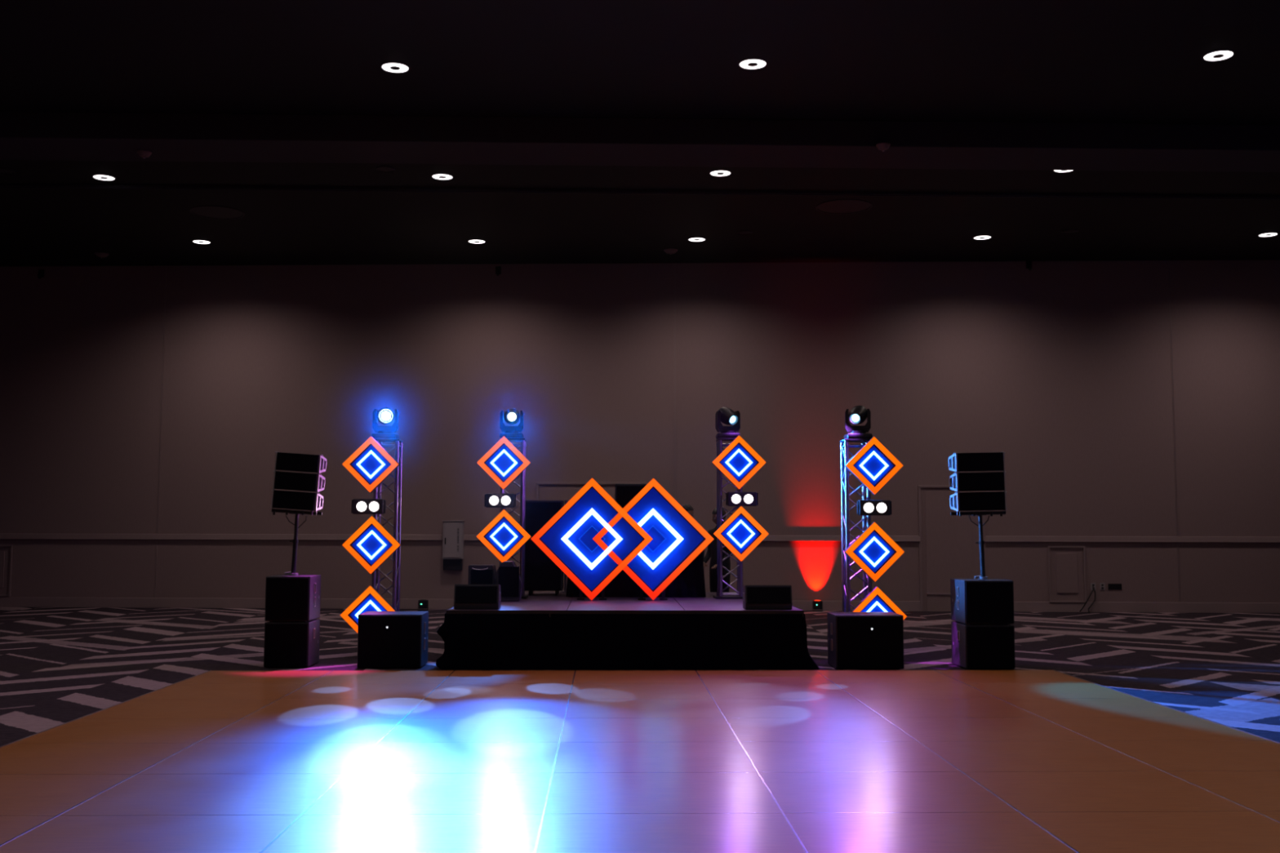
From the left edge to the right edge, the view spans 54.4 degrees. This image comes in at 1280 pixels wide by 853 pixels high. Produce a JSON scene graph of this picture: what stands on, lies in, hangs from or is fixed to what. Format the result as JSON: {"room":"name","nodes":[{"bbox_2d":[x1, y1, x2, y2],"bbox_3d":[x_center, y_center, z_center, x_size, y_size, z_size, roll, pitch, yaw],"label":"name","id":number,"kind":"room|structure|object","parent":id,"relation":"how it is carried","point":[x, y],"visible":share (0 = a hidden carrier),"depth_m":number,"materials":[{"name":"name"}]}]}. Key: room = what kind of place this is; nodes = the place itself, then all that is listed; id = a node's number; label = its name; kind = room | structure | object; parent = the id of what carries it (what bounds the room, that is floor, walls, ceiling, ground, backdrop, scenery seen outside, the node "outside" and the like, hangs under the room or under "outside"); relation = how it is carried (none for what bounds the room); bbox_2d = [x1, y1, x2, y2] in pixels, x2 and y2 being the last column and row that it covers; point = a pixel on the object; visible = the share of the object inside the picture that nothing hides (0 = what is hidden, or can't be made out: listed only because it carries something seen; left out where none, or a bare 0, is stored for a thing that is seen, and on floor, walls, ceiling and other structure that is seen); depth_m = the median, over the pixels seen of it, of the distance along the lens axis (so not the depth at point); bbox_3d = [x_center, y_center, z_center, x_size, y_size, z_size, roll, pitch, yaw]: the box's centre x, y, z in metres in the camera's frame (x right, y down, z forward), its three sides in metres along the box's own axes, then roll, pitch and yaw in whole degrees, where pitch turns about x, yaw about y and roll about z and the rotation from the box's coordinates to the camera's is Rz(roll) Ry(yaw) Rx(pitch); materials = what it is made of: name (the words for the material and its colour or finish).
{"room":"event venue","nodes":[
{"label":"event venue","id":0,"kind":"room"},
{"bbox_2d":[0,259,1279,611],"bbox_3d":[0.181,0.059,22.500,32.500,6.439,0.302,0,-5,2],"label":"wall","id":1,"kind":"structure","parent":0,"point":[1063,369],"depth_m":22.39,"materials":[{"name":"paint"}]},
{"bbox_2d":[0,545,13,596],"bbox_3d":[-11.718,2.610,22.557,0.667,0.924,0.024,0,-5,2],"label":"access hatch","id":2,"kind":"object","parent":1,"relation":"attached to","point":[2,553],"visible":1,"depth_m":22.55,"materials":[{"name":"plastic"}]},
{"bbox_2d":[154,266,166,598],"bbox_3d":[-8.730,0.151,22.657,0.032,6.239,0.008,0,-5,2],"label":"trim","id":3,"kind":"structure","parent":1,"relation":"attached to","point":[165,266],"depth_m":22.66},
{"bbox_2d":[442,520,465,569],"bbox_3d":[-3.335,2.120,22.233,0.381,0.881,0.153,0,-5,2],"label":"upper cabinet","id":4,"kind":"object","parent":1,"relation":"attached to","point":[453,531],"visible":1,"depth_m":22.18,"materials":[{"name":"grey metal"}]},
{"bbox_2d":[495,266,501,275],"bbox_3d":[-2.582,-2.825,22.612,0.100,0.188,0.137,0,-5,2],"label":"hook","id":5,"kind":"object","parent":1,"relation":"attached to","point":[498,269],"visible":1,"depth_m":22.66,"materials":[{"name":"black metal"}]},
{"bbox_2d":[535,482,645,591],"bbox_3d":[-0.879,2.126,22.208,1.970,2.267,0.026,0,-5,2],"label":"door","id":6,"kind":"structure","parent":1,"relation":"in","point":[563,495],"depth_m":22.30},
{"bbox_2d":[0,596,1279,613],"bbox_3d":[0.168,3.167,22.089,32.501,0.176,0.022,0,-5,2],"label":"baseboard","id":7,"kind":"structure","parent":1,"relation":"attached to","point":[160,602],"depth_m":22.20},
{"bbox_2d":[0,533,1279,542],"bbox_3d":[0.171,1.986,22.175,32.501,0.107,0.058,0,-5,2],"label":"chair rail","id":8,"kind":"object","parent":1,"relation":"attached to","point":[2,535],"visible":0.62,"depth_m":22.07,"materials":[{"name":"brown wood"}]},
{"bbox_2d":[674,262,675,500],"bbox_3d":[0.627,0.146,22.323,0.032,6.239,0.008,0,-5,2],"label":"trim","id":9,"kind":"structure","parent":1,"relation":"attached to","point":[674,263],"depth_m":22.39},
{"bbox_2d":[918,484,986,611],"bbox_3d":[5.516,2.147,21.978,1.171,2.218,0.026,0,-5,2],"label":"door","id":10,"kind":"structure","parent":1,"relation":"in","point":[952,551],"depth_m":21.98,"materials":[{"name":"paint"}]},
{"bbox_2d":[1026,261,1031,270],"bbox_3d":[6.976,-2.884,22.275,0.100,0.188,0.137,0,-5,2],"label":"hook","id":11,"kind":"object","parent":1,"relation":"attached to","point":[1028,264],"visible":1,"depth_m":22.32,"materials":[{"name":"black metal"}]},
{"bbox_2d":[1048,546,1086,602],"bbox_3d":[7.508,2.598,21.872,0.643,0.988,0.024,0,-5,2],"label":"access hatch","id":12,"kind":"object","parent":1,"relation":"attached to","point":[1067,579],"visible":1,"depth_m":21.87,"materials":[{"name":"paint"}]},
{"bbox_2d":[1099,582,1105,590],"bbox_3d":[8.115,2.807,21.840,0.085,0.125,0.011,0,-5,2],"label":"power outlet","id":13,"kind":"object","parent":1,"relation":"attached to","point":[1102,585],"visible":1,"depth_m":21.84,"materials":[{"name":"white plastic"}]},
{"bbox_2d":[1107,583,1121,589],"bbox_3d":[8.329,2.806,21.829,0.230,0.100,0.018,0,-5,2],"label":"plate","id":14,"kind":"object","parent":1,"relation":"attached to","point":[1111,586],"visible":1,"depth_m":21.82,"materials":[{"name":"black paint"}]},
{"bbox_2d":[1168,260,1180,602],"bbox_3d":[9.448,0.141,22.008,0.032,6.239,0.008,0,-5,2],"label":"trim","id":15,"kind":"structure","parent":1,"relation":"attached to","point":[1171,324],"depth_m":22.01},
{"bbox_2d":[0,0,1279,266],"bbox_3d":[-0.170,-4.288,7.365,34.000,0.200,36.000,0,-5,-1],"label":"ceiling","id":16,"kind":"structure","parent":0,"point":[1060,61],"depth_m":14.12,"materials":[{"name":"black paint"}]},
{"bbox_2d":[93,252,109,257],"bbox_3d":[-9.470,-3.002,21.894,0.242,0.078,0.242,0,-5,-1],"label":"smoke detector","id":17,"kind":"object","parent":16,"relation":"attached to","point":[101,255],"visible":1,"depth_m":21.83,"materials":[{"name":"plastic"}]},
{"bbox_2d":[90,173,116,181],"bbox_3d":[-7.361,-3.415,17.094,0.330,0.014,0.330,0,-5,-1],"label":"recessed light","id":18,"kind":"object","parent":16,"relation":"in","point":[98,176],"visible":1,"depth_m":17.07,"materials":[{"name":"black paint"}]},
{"bbox_2d":[191,239,211,244],"bbox_3d":[-7.382,-3.105,20.959,0.330,0.014,0.330,0,-5,-1],"label":"recessed light","id":19,"kind":"object","parent":16,"relation":"in","point":[196,241],"visible":1,"depth_m":20.93,"materials":[{"name":"black paint"}]},
{"bbox_2d":[189,205,244,219],"bbox_3d":[-6.432,-3.263,18.960,0.800,0.014,0.798,0,-5,-1],"label":"ceiling speaker","id":20,"kind":"object","parent":16,"relation":"attached to","point":[208,211],"visible":1,"depth_m":18.95},
{"bbox_2d":[378,61,411,73],"bbox_3d":[-2.551,-3.736,12.970,0.330,0.014,0.330,0,-5,-1],"label":"recessed light","id":21,"kind":"object","parent":16,"relation":"in","point":[394,67],"visible":1,"depth_m":12.94,"materials":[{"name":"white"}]},
{"bbox_2d":[430,173,454,180],"bbox_3d":[-2.701,-3.411,17.017,0.330,0.014,0.330,0,-5,-1],"label":"recessed light","id":22,"kind":"object","parent":16,"relation":"in","point":[443,176],"visible":1,"depth_m":16.99,"materials":[{"name":"black paint"}]},
{"bbox_2d":[466,239,486,244],"bbox_3d":[-2.738,-3.100,20.883,0.330,0.014,0.330,0,-5,-1],"label":"recessed light","id":23,"kind":"object","parent":16,"relation":"in","point":[471,241],"visible":1,"depth_m":20.84,"materials":[{"name":"black paint"}]},
{"bbox_2d":[0,111,1279,172],"bbox_3d":[-0.369,-3.419,14.992,30.800,0.311,0.900,0,-5,-1],"label":"ceiling beam","id":24,"kind":"structure","parent":16,"relation":"attached to","point":[24,135],"depth_m":14.67,"materials":[{"name":"paint"}]},
{"bbox_2d":[137,150,151,158],"bbox_3d":[-5.929,-3.245,14.891,0.165,0.078,0.165,0,-5,-1],"label":"smoke detector","id":25,"kind":"object","parent":24,"relation":"attached to","point":[144,153],"visible":1,"depth_m":14.85,"materials":[{"name":"plastic"}]},
{"bbox_2d":[875,142,890,151],"bbox_3d":[2.841,-3.253,14.542,0.165,0.078,0.165,0,-5,-1],"label":"smoke detector","id":26,"kind":"object","parent":24,"relation":"attached to","point":[881,146],"visible":1,"depth_m":14.49,"materials":[{"name":"plastic"}]},
{"bbox_2d":[0,183,1279,199],"bbox_3d":[-0.439,-3.333,17.690,30.800,0.051,0.100,0,-5,-1],"label":"ceiling track","id":27,"kind":"object","parent":16,"relation":"attached to","point":[2,185],"visible":1,"depth_m":17.66,"materials":[{"name":"metal"}]},
{"bbox_2d":[663,248,677,254],"bbox_3d":[0.532,-3.011,21.503,0.242,0.078,0.242,0,-5,-1],"label":"smoke detector","id":28,"kind":"object","parent":16,"relation":"attached to","point":[670,251],"visible":1,"depth_m":21.43,"materials":[{"name":"plastic"}]},
{"bbox_2d":[686,236,706,241],"bbox_3d":[0.945,-3.106,20.701,0.330,0.014,0.330,0,-5,-1],"label":"recessed light","id":29,"kind":"object","parent":16,"relation":"in","point":[695,238],"visible":1,"depth_m":20.67,"materials":[{"name":"black paint"}]},
{"bbox_2d":[708,169,732,176],"bbox_3d":[1.086,-3.418,16.813,0.330,0.014,0.330,0,-5,-1],"label":"recessed light","id":30,"kind":"object","parent":16,"relation":"in","point":[715,172],"visible":1,"depth_m":16.78,"materials":[{"name":"black paint"}]},
{"bbox_2d":[737,57,768,69],"bbox_3d":[1.164,-3.737,12.846,0.330,0.014,0.330,0,-5,-1],"label":"recessed light","id":31,"kind":"object","parent":16,"relation":"in","point":[748,63],"visible":1,"depth_m":12.82,"materials":[{"name":"black paint"}]},
{"bbox_2d":[815,199,872,213],"bbox_3d":[3.038,-3.277,18.517,0.837,0.014,0.815,0,-5,-1],"label":"ceiling speaker","id":32,"kind":"object","parent":16,"relation":"attached to","point":[840,206],"visible":1,"depth_m":18.53},
{"bbox_2d":[972,235,992,239],"bbox_3d":[5.642,-3.111,20.512,0.330,0.014,0.330,0,-5,-1],"label":"recessed light","id":33,"kind":"object","parent":16,"relation":"in","point":[979,237],"visible":1,"depth_m":20.47,"materials":[{"name":"black paint"}]},
{"bbox_2d":[1051,169,1072,173],"bbox_3d":[5.661,-3.426,16.588,0.330,0.014,0.330,0,-5,-1],"label":"recessed light","id":34,"kind":"object","parent":16,"relation":"in","point":[1054,171],"visible":0.31,"depth_m":16.65,"materials":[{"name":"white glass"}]},
{"bbox_2d":[1200,48,1236,61],"bbox_3d":[5.849,-3.747,12.588,0.330,0.014,0.330,0,-5,-1],"label":"recessed light","id":35,"kind":"object","parent":16,"relation":"in","point":[1224,54],"visible":1,"depth_m":12.56,"materials":[{"name":"black paint"}]},
{"bbox_2d":[1256,231,1279,236],"bbox_3d":[10.226,-3.120,20.270,0.330,0.014,0.330,0,-5,-1],"label":"recessed light","id":36,"kind":"object","parent":16,"relation":"in","point":[1271,233],"visible":1,"depth_m":20.23,"materials":[{"name":"black paint"}]},
{"bbox_3d":[-8.572,-3.443,16.777,0.260,0.014,0.260,0,-5,-1],"label":"ceiling speaker","id":37,"kind":"object","parent":16,"relation":"attached to","visible":0},
{"bbox_2d":[0,168,13,173],"bbox_3d":[-8.572,-3.442,16.777,0.239,0.004,0.239,0,-5,-1],"label":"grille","id":38,"kind":"object","parent":37,"relation":"attached to","point":[2,171],"depth_m":16.77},
{"bbox_3d":[1.702,-3.144,20.215,0.260,0.014,0.260,0,-5,-1],"label":"ceiling speaker","id":39,"kind":"object","parent":16,"relation":"attached to","visible":0},
{"bbox_2d":[737,231,751,234],"bbox_3d":[1.702,-3.143,20.215,0.239,0.004,0.239,0,-5,-1],"label":"grille","id":40,"kind":"object","parent":39,"relation":"attached to","point":[739,233],"depth_m":20.21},
{"bbox_3d":[6.944,-3.142,20.082,0.260,0.014,0.260,0,-5,-1],"label":"ceiling speaker","id":41,"kind":"object","parent":16,"relation":"attached to","visible":0},
{"bbox_2d":[1062,230,1078,233],"bbox_3d":[6.944,-3.141,20.082,0.239,0.004,0.239,0,-5,-1],"label":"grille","id":42,"kind":"object","parent":41,"relation":"attached to","point":[1064,231],"depth_m":20.06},
{"bbox_2d":[0,607,1279,852],"bbox_3d":[-0.185,2.069,6.854,34.000,0.122,36.000,0,-5,-1],"label":"floor","id":43,"kind":"structure","parent":0,"point":[1052,761],"depth_m":8.27,"materials":[{"name":"brown wood"}]},
{"bbox_2d":[263,618,319,667],"bbox_3d":[-3.683,2.293,13.177,0.480,0.474,0.521,0,-5,-1],"label":"subwoofer","id":44,"kind":"object","parent":43,"relation":"on","point":[286,643],"visible":0.98,"depth_m":12.92,"materials":[{"name":"paint"}]},
{"bbox_2d":[263,623,307,666],"bbox_3d":[-3.676,2.269,12.925,0.438,0.440,0.014,0,-5,-1],"label":"grille","id":45,"kind":"object","parent":44,"relation":"attached to","point":[286,645],"depth_m":12.92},
{"bbox_2d":[264,574,320,622],"bbox_3d":[-3.682,1.821,13.215,0.480,0.474,0.521,0,-5,-1],"label":"subwoofer","id":46,"kind":"object","parent":44,"relation":"on","point":[287,597],"visible":1,"depth_m":12.96,"materials":[{"name":"paint"}]},
{"bbox_2d":[265,577,308,620],"bbox_3d":[-3.675,1.797,12.963,0.438,0.440,0.014,0,-5,-1],"label":"grille","id":47,"kind":"object","parent":46,"relation":"attached to","point":[286,598],"depth_m":12.96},
{"bbox_2d":[271,508,322,575],"bbox_3d":[-3.663,1.233,13.268,0.475,0.706,0.292,0,-5,-1],"label":"pole","id":48,"kind":"object","parent":46,"relation":"on","point":[295,541],"visible":1,"depth_m":13.24,"materials":[{"name":"black metal"}]},
{"bbox_2d":[271,489,323,511],"bbox_3d":[-3.656,0.793,13.302,0.504,0.200,0.335,4,-5,-1],"label":"speaker","id":49,"kind":"object","parent":48,"relation":"on","point":[287,500],"visible":1,"depth_m":13.14},
{"bbox_2d":[272,470,324,492],"bbox_3d":[-3.642,0.592,13.318,0.504,0.200,0.335,4,-5,-1],"label":"speaker","id":50,"kind":"object","parent":49,"relation":"on","point":[292,481],"visible":1,"depth_m":13.15},
{"bbox_2d":[274,451,326,473],"bbox_3d":[-3.629,0.392,13.334,0.504,0.200,0.335,4,-5,-1],"label":"speaker","id":51,"kind":"object","parent":50,"relation":"on","point":[284,461],"visible":1,"depth_m":13.17},
{"bbox_2d":[372,439,403,611],"bbox_3d":[-2.877,1.377,14.144,0.361,2.458,0.361,0,-5,-1],"label":"truss tower","id":52,"kind":"object","parent":43,"relation":"on","point":[398,445],"visible":0.47,"depth_m":14.12,"materials":[{"name":"metal"}]},
{"bbox_2d":[340,585,396,632],"bbox_3d":[-3.001,2.098,13.865,0.650,0.650,0.117,0,-5,-1],"label":"light","id":53,"kind":"object","parent":52,"relation":"attached to","point":[370,600],"visible":0.54,"depth_m":13.83,"materials":[{"name":"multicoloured plastic"}]},
{"bbox_2d":[351,498,386,514],"bbox_3d":[-3.045,0.898,13.967,0.374,0.170,0.140,0,-5,-1],"label":"light","id":54,"kind":"object","parent":52,"relation":"attached to","point":[359,506],"visible":1,"depth_m":13.92,"materials":[{"name":"black paint"}]},
{"bbox_2d":[342,436,399,492],"bbox_3d":[-3.021,0.428,13.999,0.628,0.628,0.117,0,-5,-1],"label":"light","id":55,"kind":"object","parent":52,"relation":"attached to","point":[371,464],"visible":1,"depth_m":13.96,"materials":[{"name":"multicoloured plastic"}]},
{"bbox_2d":[342,515,401,573],"bbox_3d":[-2.996,1.325,13.927,0.643,0.643,0.117,0,-5,-1],"label":"light","id":56,"kind":"object","parent":52,"relation":"attached to","point":[371,544],"visible":1,"depth_m":13.89,"materials":[{"name":"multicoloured plastic"}]},
{"bbox_2d":[371,407,399,439],"bbox_3d":[-2.908,-0.041,14.242,0.290,0.374,0.303,0,-5,-1],"label":"light","id":57,"kind":"object","parent":52,"relation":"on","point":[385,415],"visible":0.99,"depth_m":14.17,"materials":[{"name":"black paint"}]},
{"bbox_2d":[356,611,428,668],"bbox_3d":[-2.607,2.251,13.157,0.679,0.559,0.524,0,-5,-1],"label":"subwoofer","id":58,"kind":"object","parent":43,"relation":"on","point":[385,639],"visible":1,"depth_m":12.90,"materials":[{"name":"paint"}]},
{"bbox_2d":[417,599,428,610],"bbox_3d":[-3.787,3.119,21.741,0.174,0.190,0.134,0,-5,2],"label":"uplight","id":59,"kind":"object","parent":43,"relation":"on","point":[422,603],"visible":1,"depth_m":21.68,"materials":[{"name":"black paint"}]},
{"bbox_2d":[435,591,819,670],"bbox_3d":[-0.162,2.350,14.644,4.005,0.610,3.673,0,-5,-1],"label":"stage","id":60,"kind":"object","parent":43,"relation":"on","point":[542,630],"visible":0.87,"depth_m":12.85,"materials":[{"name":"fabric"}]},
{"bbox_2d":[453,584,501,609],"bbox_3d":[-1.707,1.785,13.082,0.480,0.260,0.312,0,-5,-1],"label":"stage monitor","id":61,"kind":"object","parent":60,"relation":"on","point":[466,597],"visible":1,"depth_m":12.95,"materials":[{"name":"paint"}]},
{"bbox_2d":[454,586,497,603],"bbox_3d":[-1.703,1.749,12.954,0.434,0.175,0.050,0,-5,-1],"label":"grille","id":62,"kind":"object","parent":61,"relation":"attached to","point":[463,594],"depth_m":12.95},
{"bbox_2d":[467,564,496,584],"bbox_3d":[-1.856,1.841,14.708,0.316,0.408,0.338,0,-5,-1],"label":"stage monitor","id":63,"kind":"object","parent":60,"relation":"on","point":[477,574],"visible":0.7,"depth_m":14.55,"materials":[{"name":"paint"}]},
{"bbox_2d":[471,569,493,584],"bbox_3d":[-1.851,1.828,14.553,0.254,0.306,0.012,0,-5,-1],"label":"grille","id":64,"kind":"object","parent":63,"relation":"attached to","point":[477,576],"depth_m":14.55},
{"bbox_2d":[496,560,523,601],"bbox_3d":[-1.518,1.803,14.523,0.294,0.456,0.330,0,-5,-1],"label":"stage monitor","id":65,"kind":"object","parent":60,"relation":"on","point":[508,577],"visible":0.8,"depth_m":14.36,"materials":[{"name":"paint"}]},
{"bbox_2d":[498,566,519,596],"bbox_3d":[-1.514,1.790,14.364,0.236,0.342,0.012,0,-5,-1],"label":"grille","id":66,"kind":"object","parent":65,"relation":"attached to","point":[508,576],"depth_m":14.36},
{"bbox_2d":[499,438,528,599],"bbox_3d":[-1.551,1.115,15.159,0.375,1.929,0.375,0,-5,-1],"label":"truss tower","id":67,"kind":"object","parent":60,"relation":"on","point":[522,500],"visible":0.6,"depth_m":15.06,"materials":[{"name":"metal"}]},
{"bbox_2d":[484,493,515,507],"bbox_3d":[-1.679,0.890,14.956,0.377,0.170,0.140,0,-5,-1],"label":"light","id":68,"kind":"object","parent":67,"relation":"attached to","point":[491,500],"visible":1,"depth_m":14.90,"materials":[{"name":"black paint"}]},
{"bbox_2d":[476,435,530,489],"bbox_3d":[-1.637,0.439,14.987,0.642,0.642,0.117,0,-5,-1],"label":"light","id":69,"kind":"object","parent":67,"relation":"attached to","point":[504,462],"visible":1,"depth_m":14.95,"materials":[{"name":"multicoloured plastic"}]},
{"bbox_2d":[476,509,531,562],"bbox_3d":[-1.629,1.318,14.917,0.650,0.650,0.117,0,-5,-1],"label":"light","id":70,"kind":"object","parent":67,"relation":"attached to","point":[504,536],"visible":0.96,"depth_m":14.88,"materials":[{"name":"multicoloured plastic"}]},
{"bbox_2d":[499,408,524,438],"bbox_3d":[-1.568,-0.039,15.236,0.287,0.374,0.297,0,-5,-1],"label":"light","id":71,"kind":"object","parent":67,"relation":"on","point":[511,416],"visible":1,"depth_m":15.16,"materials":[{"name":"black paint"}]},
{"bbox_2d":[524,500,564,595],"bbox_3d":[-1.221,1.545,15.892,0.497,1.190,0.618,0,-5,-1],"label":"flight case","id":72,"kind":"object","parent":60,"relation":"on","point":[541,573],"visible":0.61,"depth_m":15.59,"materials":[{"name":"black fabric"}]},
{"bbox_2d":[559,500,567,592],"bbox_3d":[-0.977,1.574,16.367,0.160,1.210,0.160,0,-5,-1],"label":"pipe","id":73,"kind":"object","parent":60,"relation":"on","point":[566,501],"visible":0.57,"depth_m":16.31,"materials":[{"name":"metal"}]},
{"bbox_2d":[531,478,653,599],"bbox_3d":[-0.567,1.331,14.720,1.426,1.432,0.322,0,-5,-1],"label":"diamond","id":74,"kind":"object","parent":60,"relation":"on","point":[566,539],"visible":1,"depth_m":14.61,"materials":[{"name":"blue plastic"}]},
{"bbox_2d":[614,484,647,508],"bbox_3d":[-0.074,1.465,16.283,0.509,1.418,0.411,0,-5,-1],"label":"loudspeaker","id":75,"kind":"object","parent":60,"relation":"on","point":[624,494],"visible":0.15,"depth_m":16.12,"materials":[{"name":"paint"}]},
{"bbox_2d":[565,551,706,597],"bbox_3d":[-0.058,1.844,15.608,1.722,0.554,0.796,0,-5,-1],"label":"table","id":76,"kind":"object","parent":60,"relation":"on","point":[690,583],"visible":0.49,"depth_m":15.23,"materials":[{"name":"black paint"}]},
{"bbox_2d":[592,478,714,599],"bbox_3d":[0.153,1.335,14.751,1.426,1.434,0.296,0,-5,-1],"label":"diamond","id":77,"kind":"object","parent":60,"relation":"on","point":[678,539],"visible":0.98,"depth_m":14.72,"materials":[{"name":"blue plastic"}]},
{"bbox_2d":[712,438,742,599],"bbox_3d":[1.096,1.121,15.228,0.379,1.940,0.379,0,-5,-1],"label":"truss tower","id":78,"kind":"object","parent":60,"relation":"on","point":[739,594],"visible":0.7,"depth_m":15.11,"materials":[{"name":"metal"}]},
{"bbox_2d":[715,407,740,439],"bbox_3d":[1.079,-0.049,15.302,0.299,0.395,0.301,0,-5,-1],"label":"light","id":79,"kind":"object","parent":78,"relation":"on","point":[726,415],"visible":0.95,"depth_m":15.23,"materials":[{"name":"black paint"}]},
{"bbox_2d":[711,435,766,489],"bbox_3d":[1.194,0.436,15.061,0.652,0.652,0.117,0,-5,-1],"label":"light","id":80,"kind":"object","parent":78,"relation":"attached to","point":[739,462],"visible":1,"depth_m":15.02,"materials":[{"name":"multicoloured plastic"}]},
{"bbox_2d":[713,506,768,561],"bbox_3d":[1.213,1.291,14.993,0.665,0.665,0.117,0,-5,-1],"label":"light","id":81,"kind":"object","parent":78,"relation":"attached to","point":[740,533],"visible":1,"depth_m":14.96,"materials":[{"name":"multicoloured plastic"}]},
{"bbox_2d":[725,492,758,506],"bbox_3d":[1.232,0.875,15.033,0.385,0.170,0.140,0,-5,-1],"label":"light","id":82,"kind":"object","parent":78,"relation":"attached to","point":[732,499],"visible":1,"depth_m":14.98,"materials":[{"name":"black paint"}]},
{"bbox_2d":[742,585,792,609],"bbox_3d":[1.345,1.801,13.160,0.506,0.255,0.312,0,-5,-1],"label":"stage monitor","id":83,"kind":"object","parent":60,"relation":"on","point":[754,597],"visible":1,"depth_m":13.03,"materials":[{"name":"paint"}]},
{"bbox_2d":[746,586,791,603],"bbox_3d":[1.348,1.765,13.032,0.460,0.172,0.050,0,-5,-1],"label":"grille","id":84,"kind":"object","parent":83,"relation":"attached to","point":[754,594],"depth_m":13.02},
{"bbox_2d":[812,600,822,611],"bbox_3d":[3.110,3.139,21.795,0.174,0.190,0.134,0,-5,2],"label":"uplight","id":85,"kind":"object","parent":43,"relation":"on","point":[816,604],"visible":1,"depth_m":21.74,"materials":[{"name":"black paint"}]},
{"bbox_2d":[840,439,871,612],"bbox_3d":[2.430,1.376,13.986,0.372,2.459,0.372,0,-5,-1],"label":"truss tower","id":86,"kind":"object","parent":43,"relation":"on","point":[845,475],"visible":0.57,"depth_m":13.96,"materials":[{"name":"metal"}]},
{"bbox_2d":[844,405,872,439],"bbox_3d":[2.464,-0.051,14.082,0.298,0.393,0.305,0,-5,-1],"label":"light","id":87,"kind":"object","parent":86,"relation":"on","point":[857,415],"visible":1,"depth_m":14.01,"materials":[{"name":"black paint"}]},
{"bbox_2d":[844,436,902,494],"bbox_3d":[2.595,0.436,13.843,0.642,0.642,0.117,0,-5,-1],"label":"light","id":88,"kind":"object","parent":86,"relation":"attached to","point":[873,465],"visible":1,"depth_m":13.81,"materials":[{"name":"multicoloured plastic"}]},
{"bbox_2d":[844,522,903,581],"bbox_3d":[2.585,1.384,13.766,0.654,0.654,0.117,0,-5,-1],"label":"light","id":89,"kind":"object","parent":86,"relation":"attached to","point":[873,551],"visible":1,"depth_m":13.73,"materials":[{"name":"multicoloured plastic"}]},
{"bbox_2d":[857,500,891,515],"bbox_3d":[2.599,0.902,13.812,0.378,0.170,0.140,0,-5,-1],"label":"light","id":90,"kind":"object","parent":86,"relation":"attached to","point":[876,508],"visible":1,"depth_m":13.76,"materials":[{"name":"black paint"}]},
{"bbox_2d":[850,586,906,619],"bbox_3d":[2.606,2.087,13.710,0.645,0.645,0.117,0,-5,-1],"label":"light","id":91,"kind":"object","parent":86,"relation":"attached to","point":[876,601],"visible":0.37,"depth_m":13.68,"materials":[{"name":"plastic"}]},
{"bbox_2d":[827,612,903,669],"bbox_3d":[2.382,2.262,13.165,0.728,0.561,0.524,0,-5,-1],"label":"subwoofer","id":92,"kind":"object","parent":43,"relation":"on","point":[855,640],"visible":1,"depth_m":12.91,"materials":[{"name":"paint"}]},
{"bbox_2d":[951,621,1015,669],"bbox_3d":[3.636,2.318,13.205,0.538,0.461,0.561,0,-5,-1],"label":"subwoofer","id":93,"kind":"object","parent":43,"relation":"on","point":[974,646],"visible":1,"depth_m":12.93,"materials":[{"name":"paint"}]},
{"bbox_2d":[950,577,1013,624],"bbox_3d":[3.638,1.858,13.242,0.538,0.461,0.561,0,-5,-1],"label":"subwoofer","id":94,"kind":"object","parent":93,"relation":"on","point":[973,600],"visible":1,"depth_m":12.97,"materials":[{"name":"paint"}]},
{"bbox_2d":[950,511,1005,578],"bbox_3d":[3.614,1.264,13.283,0.520,0.722,0.292,0,-5,-1],"label":"pole","id":95,"kind":"object","parent":94,"relation":"on","point":[981,543],"visible":1,"depth_m":13.26,"materials":[{"name":"black metal"}]},
{"bbox_2d":[949,491,1007,511],"bbox_3d":[3.613,0.802,13.319,0.550,0.207,0.335,-1,-5,-2],"label":"speaker","id":96,"kind":"object","parent":95,"relation":"on","point":[993,500],"visible":1,"depth_m":13.15},
{"bbox_2d":[948,471,1006,491],"bbox_3d":[3.609,0.595,13.336,0.550,0.207,0.335,-1,-5,-2],"label":"speaker","id":97,"kind":"object","parent":96,"relation":"on","point":[985,481],"visible":1,"depth_m":13.17},
{"bbox_2d":[947,451,1005,471],"bbox_3d":[3.606,0.386,13.352,0.550,0.207,0.335,-1,-5,-2],"label":"speaker","id":98,"kind":"object","parent":97,"relation":"on","point":[981,461],"visible":1,"depth_m":13.19},
{"bbox_2d":[965,582,1013,622],"bbox_3d":[3.645,1.833,12.970,0.496,0.427,0.014,0,-5,-1],"label":"grille","id":99,"kind":"object","parent":94,"relation":"attached to","point":[985,602],"depth_m":12.96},
{"bbox_2d":[966,626,1014,667],"bbox_3d":[3.643,2.293,12.933,0.496,0.427,0.014,0,-5,-1],"label":"grille","id":100,"kind":"object","parent":93,"relation":"attached to","point":[987,646],"depth_m":12.93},
{"bbox_2d":[1079,585,1093,611],"bbox_3d":[7.780,3.001,21.719,0.395,0.446,0.077,3,-5,-30],"label":"lead","id":101,"kind":"object","parent":43,"relation":"on","point":[1092,585],"visible":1,"depth_m":21.75,"materials":[{"name":"black rubber"}]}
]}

